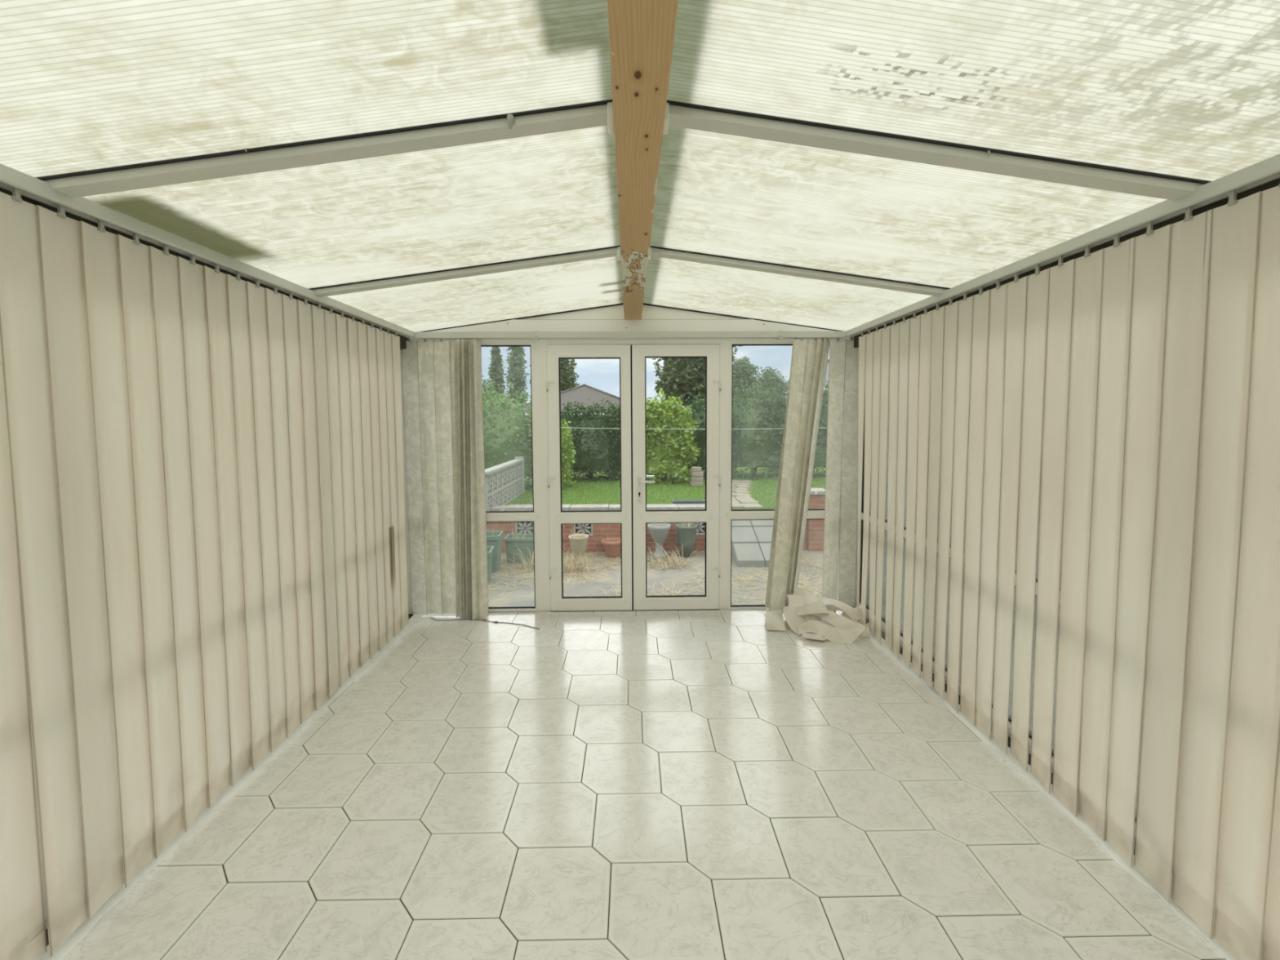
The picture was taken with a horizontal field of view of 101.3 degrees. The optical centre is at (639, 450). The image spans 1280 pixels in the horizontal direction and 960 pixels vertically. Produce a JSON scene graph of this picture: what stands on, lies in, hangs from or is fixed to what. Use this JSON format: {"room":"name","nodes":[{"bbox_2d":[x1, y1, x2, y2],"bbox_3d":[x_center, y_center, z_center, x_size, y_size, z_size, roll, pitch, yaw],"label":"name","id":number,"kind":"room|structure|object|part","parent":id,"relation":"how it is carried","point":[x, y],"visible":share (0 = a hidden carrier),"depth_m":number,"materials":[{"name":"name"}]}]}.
{"room":"sunroom","nodes":[
{"label":"sunroom","id":0,"kind":"room"},
{"bbox_2d":[409,302,850,339],"bbox_3d":[-0.065,-0.994,4.034,3.640,0.280,0.088,0,3,-1],"label":"wall","id":1,"kind":"structure","parent":0,"point":[655,317],"depth_m":4.00,"materials":[{"name":"white plastic"}]},
{"bbox_2d":[0,187,408,350],"bbox_3d":[-1.739,-0.678,1.458,0.076,0.123,5.058,0,3,-1],"label":"trim","id":2,"kind":"structure","parent":1,"relation":"attached to","point":[402,339],"depth_m":1.91,"materials":[{"name":"black metal"}]},
{"bbox_2d":[314,527,378,683],"bbox_3d":[-1.829,0.263,3.413,0.046,2.105,1.261,0,3,-1],"label":"window","id":3,"kind":"structure","parent":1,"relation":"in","point":[355,527],"depth_m":3.41,"materials":[{"name":"white plastic"}]},
{"bbox_3d":[-1.828,0.917,3.452,0.006,0.668,1.155,0,3,-1],"label":"pane","id":4,"kind":"part","parent":3,"relation":"part of","materials":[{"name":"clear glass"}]},
{"bbox_2d":[400,339,547,613],"bbox_3d":[-1.276,0.219,4.074,1.093,2.140,0.044,0,3,-1],"label":"window","id":5,"kind":"structure","parent":1,"relation":"in","point":[538,516],"depth_m":4.07,"materials":[{"name":"white plastic"}]},
{"bbox_2d":[401,330,858,619],"bbox_3d":[-0.047,0.185,3.968,3.470,2.161,0.218,0,3,-1],"label":"vertical blind","id":6,"kind":"object","parent":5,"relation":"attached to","point":[442,384],"visible":0.94,"depth_m":3.98,"materials":[{"name":"fabric"}]},
{"bbox_2d":[546,345,633,611],"bbox_3d":[-0.386,0.224,4.088,0.662,2.070,0.064,0,3,-3],"label":"door","id":7,"kind":"structure","parent":1,"relation":"in","point":[558,517],"depth_m":4.08,"materials":[{"name":"white plastic"}]},
{"bbox_2d":[543,339,720,612],"bbox_3d":[-0.054,0.204,4.116,1.354,2.120,0.070,0,3,-1],"label":"trim","id":8,"kind":"structure","parent":1,"relation":"attached to","point":[546,342],"depth_m":4.03,"materials":[{"name":"white plastic"}]},
{"bbox_2d":[631,344,721,609],"bbox_3d":[0.286,0.218,4.114,0.686,2.072,0.200,0,3,-1],"label":"door","id":9,"kind":"structure","parent":1,"relation":"in","point":[709,516],"depth_m":4.09,"materials":[{"name":"white plastic"}]},
{"bbox_3d":[-0.005,0.305,4.076,0.035,0.210,0.008,0,3,-1],"label":"handle plate","id":10,"kind":"part","parent":9,"relation":"part of","materials":[{"name":"white metal"}]},
{"bbox_3d":[0.049,0.236,4.040,0.129,0.024,0.061,0,3,-1],"label":"lever","id":11,"kind":"part","parent":9,"relation":"part of","materials":[{"name":"white metal"}]},
{"bbox_3d":[0.048,0.207,4.177,0.134,0.023,0.063,0,3,-1],"label":"lever","id":12,"kind":"part","parent":9,"relation":"part of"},
{"bbox_2d":[719,338,852,609],"bbox_3d":[1.155,0.207,4.121,1.063,2.151,0.044,0,3,-1],"label":"window","id":13,"kind":"structure","parent":1,"relation":"in","point":[727,514],"depth_m":4.10,"materials":[{"name":"white plastic"}]},
{"bbox_2d":[855,403,951,684],"bbox_3d":[1.738,0.240,3.483,0.046,2.105,1.261,0,3,-1],"label":"window","id":14,"kind":"structure","parent":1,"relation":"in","point":[883,607],"depth_m":3.69,"materials":[{"name":"white glass"}]},
{"bbox_3d":[1.744,0.895,3.522,0.006,0.668,1.155,0,3,-1],"label":"pane","id":15,"kind":"part","parent":14,"relation":"part of","materials":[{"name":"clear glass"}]},
{"bbox_3d":[1.739,-0.072,3.464,0.006,1.173,1.155,0,3,-1],"label":"pane","id":16,"kind":"part","parent":14,"relation":"part of","materials":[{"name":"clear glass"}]},
{"bbox_2d":[850,177,1279,347],"bbox_3d":[1.712,-0.701,1.525,0.076,0.126,5.058,0,3,-1],"label":"trim","id":17,"kind":"structure","parent":1,"relation":"attached to","point":[1274,183],"depth_m":1.85,"materials":[{"name":"black metal"}]},
{"bbox_2d":[44,609,1226,959],"bbox_3d":[-0.002,1.459,1.614,3.570,0.100,5.050,0,3,-1],"label":"floor","id":18,"kind":"structure","parent":0,"point":[701,784],"depth_m":1.95,"materials":[{"name":"tile"}]},
{"bbox_2d":[25,653,48,929],"bbox_3d":[-1.779,0.412,0.888,0.046,2.105,1.261,0,3,-1],"label":"window","id":19,"kind":"structure","parent":18,"relation":"on","point":[35,784],"depth_m":1.55,"materials":[{"name":"white plastic"}]},
{"bbox_2d":[38,613,422,959],"bbox_3d":[-1.651,1.412,1.559,0.071,0.021,4.970,0,3,-1],"label":"trim","id":20,"kind":"structure","parent":18,"relation":"on","point":[77,936],"depth_m":1.97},
{"bbox_2d":[422,613,455,617],"bbox_3d":[-1.431,1.267,4.059,0.480,0.014,0.082,0,3,-1],"label":"trim","id":21,"kind":"structure","parent":18,"relation":"on","point":[429,615],"depth_m":4.05,"materials":[{"name":"white plastic"}]},
{"bbox_2d":[431,617,539,629],"bbox_3d":[-1.149,1.274,3.901,0.896,0.010,0.081,0,3,12],"label":"chain","id":22,"kind":"object","parent":18,"relation":"on","point":[431,618],"visible":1,"depth_m":3.93,"materials":[{"name":"grey metal"}]},
{"bbox_2d":[550,608,719,612],"bbox_3d":[-0.040,1.267,4.181,1.330,0.022,0.083,0,3,-1],"label":"threshold","id":23,"kind":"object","parent":18,"relation":"on","point":[690,609],"depth_m":4.14,"materials":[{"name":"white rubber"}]},
{"bbox_2d":[764,607,786,631],"bbox_3d":[0.989,1.237,3.887,0.144,0.061,0.374,0,3,10],"label":"fallen blind slat","id":24,"kind":"object","parent":18,"relation":"on","point":[774,619],"visible":0.96,"depth_m":3.79,"materials":[{"name":"fabric"}]},
{"bbox_2d":[784,594,804,607],"bbox_3d":[1.123,1.176,3.974,0.241,0.173,0.223,0,3,-1],"label":"fallen blind slat","id":25,"kind":"object","parent":18,"relation":"on","point":[794,600],"visible":0.69,"depth_m":3.95,"materials":[{"name":"fabric"}]},
{"bbox_2d":[782,606,822,634],"bbox_3d":[1.193,1.212,3.841,0.376,0.115,0.309,-2,4,-33],"label":"fallen blind slat","id":26,"kind":"object","parent":18,"relation":"on","point":[793,620],"depth_m":3.77,"materials":[{"name":"fabric"}]},
{"bbox_3d":[1.240,1.191,3.870,0.140,0.077,0.277,0,3,-1],"label":"fallen blind slat","id":27,"kind":"part","parent":26,"relation":"part of","materials":[{"name":"beige fabric"}]},
{"bbox_2d":[801,631,826,640],"bbox_3d":[1.212,1.259,3.602,0.152,0.035,0.197,2,4,32],"label":"fallen blind slat","id":28,"kind":"object","parent":18,"relation":"on","point":[810,635],"visible":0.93,"depth_m":3.54,"materials":[{"name":"fabric"}]},
{"bbox_2d":[797,601,865,643],"bbox_3d":[1.310,1.192,3.687,0.514,0.173,0.399,2,4,38],"label":"fallen blind slat","id":29,"kind":"object","parent":18,"relation":"on","point":[846,630],"depth_m":3.64,"materials":[{"name":"fabric"}]},
{"bbox_3d":[1.258,1.145,3.800,0.244,0.092,0.161,0,3,-1],"label":"fallen blind slat","id":30,"kind":"part","parent":29,"relation":"part of","materials":[{"name":"beige fabric"}]},
{"bbox_2d":[827,603,853,612],"bbox_3d":[1.499,1.196,3.912,0.222,0.093,0.283,-2,4,-33],"label":"fallen blind slat","id":31,"kind":"object","parent":18,"relation":"on","point":[833,607],"visible":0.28,"depth_m":3.94,"materials":[{"name":"fabric"}]},
{"bbox_2d":[791,586,835,612],"bbox_3d":[1.311,1.142,4.002,0.352,0.170,0.115,1,4,14],"label":"fallen blind slat","id":32,"kind":"object","parent":31,"relation":"on","point":[809,597],"visible":0.57,"depth_m":4.01,"materials":[{"name":"fabric"}]},
{"bbox_2d":[830,608,870,637],"bbox_3d":[1.484,1.225,3.721,0.312,0.099,0.142,3,4,40],"label":"fallen blind slat","id":33,"kind":"object","parent":18,"relation":"on","point":[866,632],"visible":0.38,"depth_m":3.63,"materials":[{"name":"fabric"}]},
{"bbox_2d":[820,599,861,623],"bbox_3d":[1.467,1.191,3.860,0.347,0.116,0.212,1,4,27],"label":"fallen blind slat","id":34,"kind":"object","parent":33,"relation":"on","point":[846,609],"visible":0.59,"depth_m":3.87,"materials":[{"name":"fabric"}]},
{"bbox_2d":[841,604,861,620],"bbox_3d":[1.565,1.204,3.848,0.166,0.123,0.142,0,3,-1],"label":"fallen blind slat","id":35,"kind":"object","parent":18,"relation":"on","point":[855,611],"visible":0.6,"depth_m":3.84,"materials":[{"name":"fabric"}]},
{"bbox_2d":[841,611,1236,959],"bbox_3d":[1.647,1.392,1.623,0.070,0.021,4.970,0,3,-1],"label":"trim","id":36,"kind":"structure","parent":18,"relation":"on","point":[1079,821],"depth_m":2.00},
{"bbox_2d":[958,486,1142,841],"bbox_3d":[1.763,0.315,2.220,0.046,2.105,1.261,0,3,-1],"label":"window","id":37,"kind":"structure","parent":18,"relation":"on","point":[1035,607],"depth_m":2.37,"materials":[{"name":"white glass"}]},
{"bbox_3d":[1.764,0.003,2.202,0.006,1.173,1.155,0,3,-1],"label":"pane","id":38,"kind":"part","parent":37,"relation":"part of","materials":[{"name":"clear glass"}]},
{"bbox_3d":[1.768,0.970,2.259,0.006,0.668,1.155,0,3,-1],"label":"pane","id":39,"kind":"part","parent":37,"relation":"part of","materials":[{"name":"clear glass"}]},
{"bbox_2d":[0,0,1279,332],"bbox_3d":[-0.005,-0.865,1.527,3.720,0.288,5.150,0,3,-1],"label":"ceiling","id":40,"kind":"structure","parent":0,"point":[415,166],"depth_m":1.42,"materials":[{"name":"white plastic"}]},
{"bbox_2d":[0,163,414,959],"bbox_3d":[-1.649,0.331,1.510,0.057,2.139,4.940,0,3,-1],"label":"vertical blind","id":41,"kind":"object","parent":40,"relation":"hanging from","point":[193,455],"visible":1,"depth_m":1.79,"materials":[{"name":"fabric"}]},
{"bbox_3d":[-0.928,-0.822,0.876,1.848,0.263,1.208,0,3,-1],"label":"roof panel","id":42,"kind":"part","parent":40,"relation":"part of","materials":[{"name":"white plastic"}]},
{"bbox_3d":[-0.952,-0.894,2.094,1.848,0.263,1.208,0,3,-1],"label":"roof panel","id":43,"kind":"part","parent":40,"relation":"part of","materials":[{"name":"white plastic"}]},
{"bbox_3d":[-0.978,-0.971,3.393,1.848,0.263,1.373,0,3,-1],"label":"roof panel","id":44,"kind":"part","parent":40,"relation":"part of","materials":[{"name":"white plastic"}]},
{"bbox_2d":[607,0,678,319],"bbox_3d":[-0.005,-0.910,1.472,0.130,0.124,5.044,0,3,-1],"label":"ridge beam","id":45,"kind":"structure","parent":40,"relation":"attached to","point":[642,33],"depth_m":1.30,"materials":[{"name":"brown wood"}]},
{"bbox_3d":[0.893,-0.983,3.430,1.848,0.263,1.373,0,3,-1],"label":"roof panel","id":46,"kind":"part","parent":40,"relation":"part of","materials":[{"name":"white plastic"}]},
{"bbox_3d":[0.919,-0.906,2.130,1.848,0.263,1.208,0,3,-1],"label":"roof panel","id":47,"kind":"part","parent":40,"relation":"part of","materials":[{"name":"white plastic"}]},
{"bbox_3d":[0.943,-0.834,0.912,1.848,0.263,1.208,0,3,-1],"label":"roof panel","id":48,"kind":"part","parent":40,"relation":"part of","materials":[{"name":"white plastic"}]},
{"bbox_2d":[845,153,1279,959],"bbox_3d":[1.633,0.314,1.574,0.057,2.144,4.940,0,3,-1],"label":"vertical blind","id":49,"kind":"object","parent":40,"relation":"hanging from","point":[1135,382],"visible":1,"depth_m":1.77,"materials":[{"name":"fabric"}]},
{"label":"outside","id":50,"kind":"structure","parent":0,"visible":0},
{"bbox_2d":[488,550,839,613],"bbox_3d":[-0.028,1.945,2.048,18.000,0.120,11.860,0,3,-1],"label":"ground","id":51,"kind":"structure","parent":50,"point":[523,595],"depth_m":6.52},
{"bbox_2d":[487,546,493,582],"bbox_3d":[-2.073,1.374,6.459,0.764,0.518,0.362,-1,3,-8],"label":"planter","id":52,"kind":"object","parent":51,"relation":"on","point":[490,548],"visible":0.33,"depth_m":6.46,"materials":[{"name":"green plastic"}]},
{"bbox_2d":[486,526,503,573],"bbox_3d":[-2.159,1.286,6.984,0.620,0.634,0.377,-1,3,-4],"label":"planter","id":53,"kind":"object","parent":51,"relation":"on","point":[494,538],"visible":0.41,"depth_m":6.88,"materials":[{"name":"green plastic"}]},
{"bbox_2d":[503,525,533,564],"bbox_3d":[-1.701,1.312,7.424,0.554,0.524,0.385,0,3,8],"label":"planter","id":54,"kind":"object","parent":51,"relation":"on","point":[523,541],"visible":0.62,"depth_m":7.29,"materials":[{"name":"green plastic"}]},
{"bbox_2d":[499,541,584,574],"bbox_3d":[-1.380,1.385,7.129,1.345,0.408,1.239,0,3,-1],"label":"clump","id":55,"kind":"object","parent":51,"relation":"on","point":[532,557],"visible":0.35,"depth_m":7.09,"materials":[{"name":"plant"}]},
{"bbox_2d":[522,546,604,575],"bbox_3d":[-1.018,1.417,7.034,1.366,0.352,1.016,0,3,-1],"label":"clump","id":56,"kind":"object","parent":51,"relation":"on","point":[566,561],"visible":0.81,"depth_m":7.00,"materials":[{"name":"plant"}]},
{"bbox_2d":[568,524,588,565],"bbox_3d":[-0.845,1.294,7.303,0.388,0.566,0.365,-2,4,-25],"label":"pot","id":57,"kind":"object","parent":51,"relation":"on","point":[576,540],"visible":0.9,"depth_m":7.22,"materials":[{"name":"ceramic"}]},
{"bbox_2d":[486,503,705,553],"bbox_3d":[-0.892,1.184,8.030,4.414,0.699,0.297,0,3,-1],"label":"wall","id":58,"kind":"structure","parent":51,"relation":"on","point":[596,533],"depth_m":7.94,"materials":[{"name":"red brick"}]},
{"bbox_2d":[601,536,621,557],"bbox_3d":[-0.398,1.380,7.729,0.335,0.340,0.328,0,3,-1],"label":"pot","id":59,"kind":"object","parent":51,"relation":"on","point":[612,546],"visible":0.88,"depth_m":7.63,"materials":[{"name":"ceramic"}]},
{"bbox_2d":[647,523,670,558],"bbox_3d":[0.279,1.271,7.655,0.336,0.559,0.336,0,3,-1],"label":"pot","id":60,"kind":"object","parent":51,"relation":"on","point":[659,532],"visible":0.97,"depth_m":7.58,"materials":[{"name":"grey stone"}]},
{"bbox_2d":[488,550,838,604],"bbox_3d":[0.017,1.575,6.768,5.301,0.054,2.595,0,3,-1],"label":"dry weeds","id":61,"kind":"object","parent":51,"relation":"on","point":[593,555],"visible":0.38,"depth_m":6.72,"materials":[{"name":"plant"}]},
{"bbox_2d":[646,542,703,571],"bbox_3d":[0.466,1.425,7.161,1.077,0.305,0.874,-1,4,-16],"label":"clump","id":62,"kind":"object","parent":51,"relation":"on","point":[683,559],"visible":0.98,"depth_m":7.16,"materials":[{"name":"plant"}]},
{"bbox_2d":[675,523,697,557],"bbox_3d":[0.654,1.199,7.745,0.433,0.689,0.445,2,4,34],"label":"pot","id":63,"kind":"object","parent":51,"relation":"on","point":[686,532],"visible":0.92,"depth_m":7.59,"materials":[{"name":"ceramic"}]},
{"bbox_2d":[731,520,773,566],"bbox_3d":[1.685,1.267,7.659,0.742,0.552,1.113,0,3,-1],"label":"ramp","id":64,"kind":"object","parent":51,"relation":"on","point":[751,540],"visible":0.6,"depth_m":7.48,"materials":[{"name":"grey concrete"}]},
{"bbox_2d":[771,488,840,551],"bbox_3d":[5.455,1.036,8.125,6.790,0.920,0.360,0,3,-1],"label":"brick wall","id":65,"kind":"structure","parent":51,"relation":"on","point":[814,531],"depth_m":7.93,"materials":[{"name":"red brick"}]},
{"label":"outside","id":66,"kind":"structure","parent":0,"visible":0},
{"bbox_2d":[505,466,826,509],"bbox_3d":[-1.038,-1.379,53.001,120.000,0.700,114.000,0,3,-1],"label":"terrain","id":67,"kind":"structure","parent":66,"point":[759,473],"depth_m":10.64,"materials":[{"name":"green plant"}]},
{"bbox_2d":[481,375,493,398],"bbox_3d":[-16.461,-4.412,52.419,5.392,6.189,3.765,0,3,-1],"label":"broadleaf tree","id":68,"kind":"object","parent":67,"relation":"on","point":[484,380],"visible":0.02,"depth_m":52.19,"materials":[{"name":"green plant"}]},
{"bbox_2d":[487,346,506,398],"bbox_3d":[-16.193,-7.392,59.313,2.291,11.329,2.444,0,3,-1],"label":"poplar tree","id":69,"kind":"object","parent":67,"relation":"on","point":[497,371],"visible":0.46,"depth_m":58.90,"materials":[{"name":"green plant"}]},
{"bbox_2d":[484,456,524,511],"bbox_3d":[-2.289,0.591,8.867,0.160,0.800,2.620,0,3,-1],"label":"wall","id":70,"kind":"structure","parent":67,"relation":"on","point":[504,482],"depth_m":8.68,"materials":[{"name":"concrete"}]},
{"bbox_3d":[-2.313,0.518,10.089,0.150,0.800,0.150,0,3,-1],"label":"post","id":71,"kind":"part","parent":70,"relation":"part of","materials":[{"name":"concrete"}]},
{"bbox_2d":[482,378,532,489],"bbox_3d":[-2.973,-0.305,10.906,2.245,2.309,2.234,0,3,-1],"label":"shrub","id":72,"kind":"object","parent":67,"relation":"on","point":[505,423],"visible":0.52,"depth_m":10.38,"materials":[{"name":"green plant"}]},
{"bbox_2d":[503,346,530,404],"bbox_3d":[-14.965,-9.153,63.843,3.295,14.302,3.224,0,3,-1],"label":"poplar tree","id":73,"kind":"object","parent":67,"relation":"on","point":[516,367],"visible":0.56,"depth_m":63.29,"materials":[{"name":"green plant"}]},
{"bbox_2d":[526,416,576,488],"bbox_3d":[-1.826,-0.056,10.866,1.051,1.763,1.222,0,3,-1],"label":"shrub","id":74,"kind":"object","parent":67,"relation":"on","point":[566,454],"visible":0.24,"depth_m":10.66,"materials":[{"name":"green plant"}]},
{"bbox_2d":[560,359,579,391],"bbox_3d":[-7.623,-5.845,51.628,3.457,9.046,3.371,0,3,-1],"label":"broadleaf tree","id":75,"kind":"object","parent":67,"relation":"on","point":[567,376],"visible":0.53,"depth_m":50.89,"materials":[{"name":"green plant"}]},
{"bbox_2d":[523,383,619,422],"bbox_3d":[-4.620,-3.017,43.782,11.923,5.097,10.192,0,3,-1],"label":"bungalow","id":76,"kind":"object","parent":67,"relation":"on","point":[580,393],"visible":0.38,"depth_m":41.41,"materials":[{"name":"grey tile"}]},
{"bbox_2d":[560,397,620,482],"bbox_3d":[-1.193,-0.258,12.474,1.978,2.014,1.748,0,3,2],"label":"hedge","id":77,"kind":"object","parent":67,"relation":"on","point":[593,455],"visible":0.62,"depth_m":12.03,"materials":[{"name":"green plant"}]},
{"bbox_3d":[-1.237,0.272,12.500,0.513,0.913,0.279,0,3,6],"label":"stem","id":78,"kind":"part","parent":77,"relation":"part of","materials":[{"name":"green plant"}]},
{"bbox_2d":[598,403,662,480],"bbox_3d":[-0.205,-0.245,12.672,1.801,1.918,1.794,0,3,-1],"label":"hedge","id":79,"kind":"object","parent":67,"relation":"on","point":[617,468],"visible":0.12,"depth_m":12.14,"materials":[{"name":"green plant"}]},
{"bbox_2d":[646,387,701,484],"bbox_3d":[0.552,-0.301,11.735,1.607,2.232,1.584,1,4,20],"label":"shrub","id":80,"kind":"object","parent":67,"relation":"on","point":[668,451],"visible":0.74,"depth_m":11.34,"materials":[{"name":"green plant"}]},
{"bbox_3d":[0.545,0.253,11.827,0.264,1.013,0.301,0,3,-1],"label":"stem","id":81,"kind":"part","parent":80,"relation":"part of","materials":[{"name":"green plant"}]},
{"bbox_2d":[671,499,705,504],"bbox_3d":[0.765,0.845,8.281,0.520,0.130,0.160,0,3,-1],"label":"planter","id":82,"kind":"object","parent":67,"relation":"on","point":[674,501],"visible":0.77,"depth_m":8.21,"materials":[{"name":"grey plastic"}]},
{"bbox_2d":[651,346,741,412],"bbox_3d":[1.595,-2.433,15.244,2.404,6.248,2.548,2,4,34],"label":"broadleaf tree","id":83,"kind":"object","parent":67,"relation":"on","point":[686,375],"visible":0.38,"depth_m":14.67,"materials":[{"name":"green plant"}]},
{"bbox_2d":[689,480,703,486],"bbox_3d":[1.196,0.694,11.075,0.270,0.098,0.256,1,4,16],"label":"stone block","id":84,"kind":"object","parent":67,"relation":"on","point":[692,483],"visible":0.83,"depth_m":10.97,"materials":[{"name":"beige stone"}]},
{"bbox_2d":[691,476,703,481],"bbox_3d":[1.209,0.593,11.083,0.246,0.098,0.229,-2,4,-23],"label":"stone block","id":85,"kind":"object","parent":84,"relation":"on","point":[693,478],"visible":0.85,"depth_m":10.99,"materials":[{"name":"beige stone"}]},
{"bbox_2d":[691,471,703,476],"bbox_3d":[1.200,0.493,11.072,0.250,0.098,0.219,2,4,30],"label":"stone block","id":86,"kind":"object","parent":85,"relation":"on","point":[693,473],"visible":0.92,"depth_m":10.98,"materials":[{"name":"beige stone"}]},
{"bbox_2d":[691,466,701,471],"bbox_3d":[1.188,0.393,11.075,0.222,0.098,0.174,0,3,-1],"label":"stone block","id":87,"kind":"object","parent":86,"relation":"on","point":[693,468],"visible":1,"depth_m":11.00,"materials":[{"name":"beige stone"}]},
{"bbox_2d":[681,393,740,478],"bbox_3d":[1.592,-0.351,12.743,1.766,2.100,1.596,0,3,-1],"label":"hedge","id":88,"kind":"object","parent":67,"relation":"on","point":[699,415],"visible":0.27,"depth_m":12.28,"materials":[{"name":"green plant"}]},
{"bbox_2d":[731,480,762,508],"bbox_3d":[1.856,0.787,10.053,0.732,0.035,3.730,0,3,9],"label":"path","id":89,"kind":"structure","parent":67,"relation":"on","point":[740,494],"depth_m":9.34,"materials":[{"name":"stone"}]},
{"bbox_2d":[732,355,762,405],"bbox_3d":[5.782,-2.865,30.977,2.726,5.403,2.317,0,3,-1],"label":"broadleaf tree","id":90,"kind":"object","parent":67,"relation":"on","point":[743,375],"visible":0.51,"depth_m":30.39,"materials":[{"name":"green plant"}]},
{"bbox_2d":[732,382,787,479],"bbox_3d":[2.845,-0.503,12.864,1.985,2.380,1.915,-1,3,-4],"label":"hedge","id":91,"kind":"object","parent":67,"relation":"on","point":[754,449],"visible":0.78,"depth_m":12.32,"materials":[{"name":"green plant"}]},
{"bbox_3d":[2.696,0.114,12.894,0.599,1.146,0.310,-4,5,-44],"label":"stem","id":92,"kind":"part","parent":91,"relation":"part of","materials":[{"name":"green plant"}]},
{"bbox_2d":[754,365,789,412],"bbox_3d":[8.888,-3.118,35.546,4.080,5.344,3.018,0,3,-1],"label":"broadleaf tree","id":93,"kind":"object","parent":67,"relation":"on","point":[771,378],"visible":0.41,"depth_m":35.01,"materials":[{"name":"green plant"}]},
{"bbox_2d":[764,380,828,478],"bbox_3d":[4.206,-0.530,12.918,2.304,2.412,2.045,0,3,-1],"label":"hedge","id":94,"kind":"object","parent":67,"relation":"on","point":[820,451],"visible":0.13,"depth_m":12.35,"materials":[{"name":"green plant"}]},
{"bbox_2d":[782,358,829,402],"bbox_3d":[10.059,-2.242,27.083,4.154,4.977,5.189,0,3,-1],"label":"garage","id":95,"kind":"structure","parent":67,"relation":"on","point":[785,391],"depth_m":26.51,"materials":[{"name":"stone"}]},
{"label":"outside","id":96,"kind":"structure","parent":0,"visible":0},
{"bbox_2d":[574,427,826,429],"bbox_3d":[2.075,-0.413,8.884,7.455,0.100,0.008,0,3,6],"label":"washing line","id":97,"kind":"object","parent":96,"point":[575,428],"visible":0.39,"depth_m":9.01,"materials":[{"name":"plastic"}]}
]}

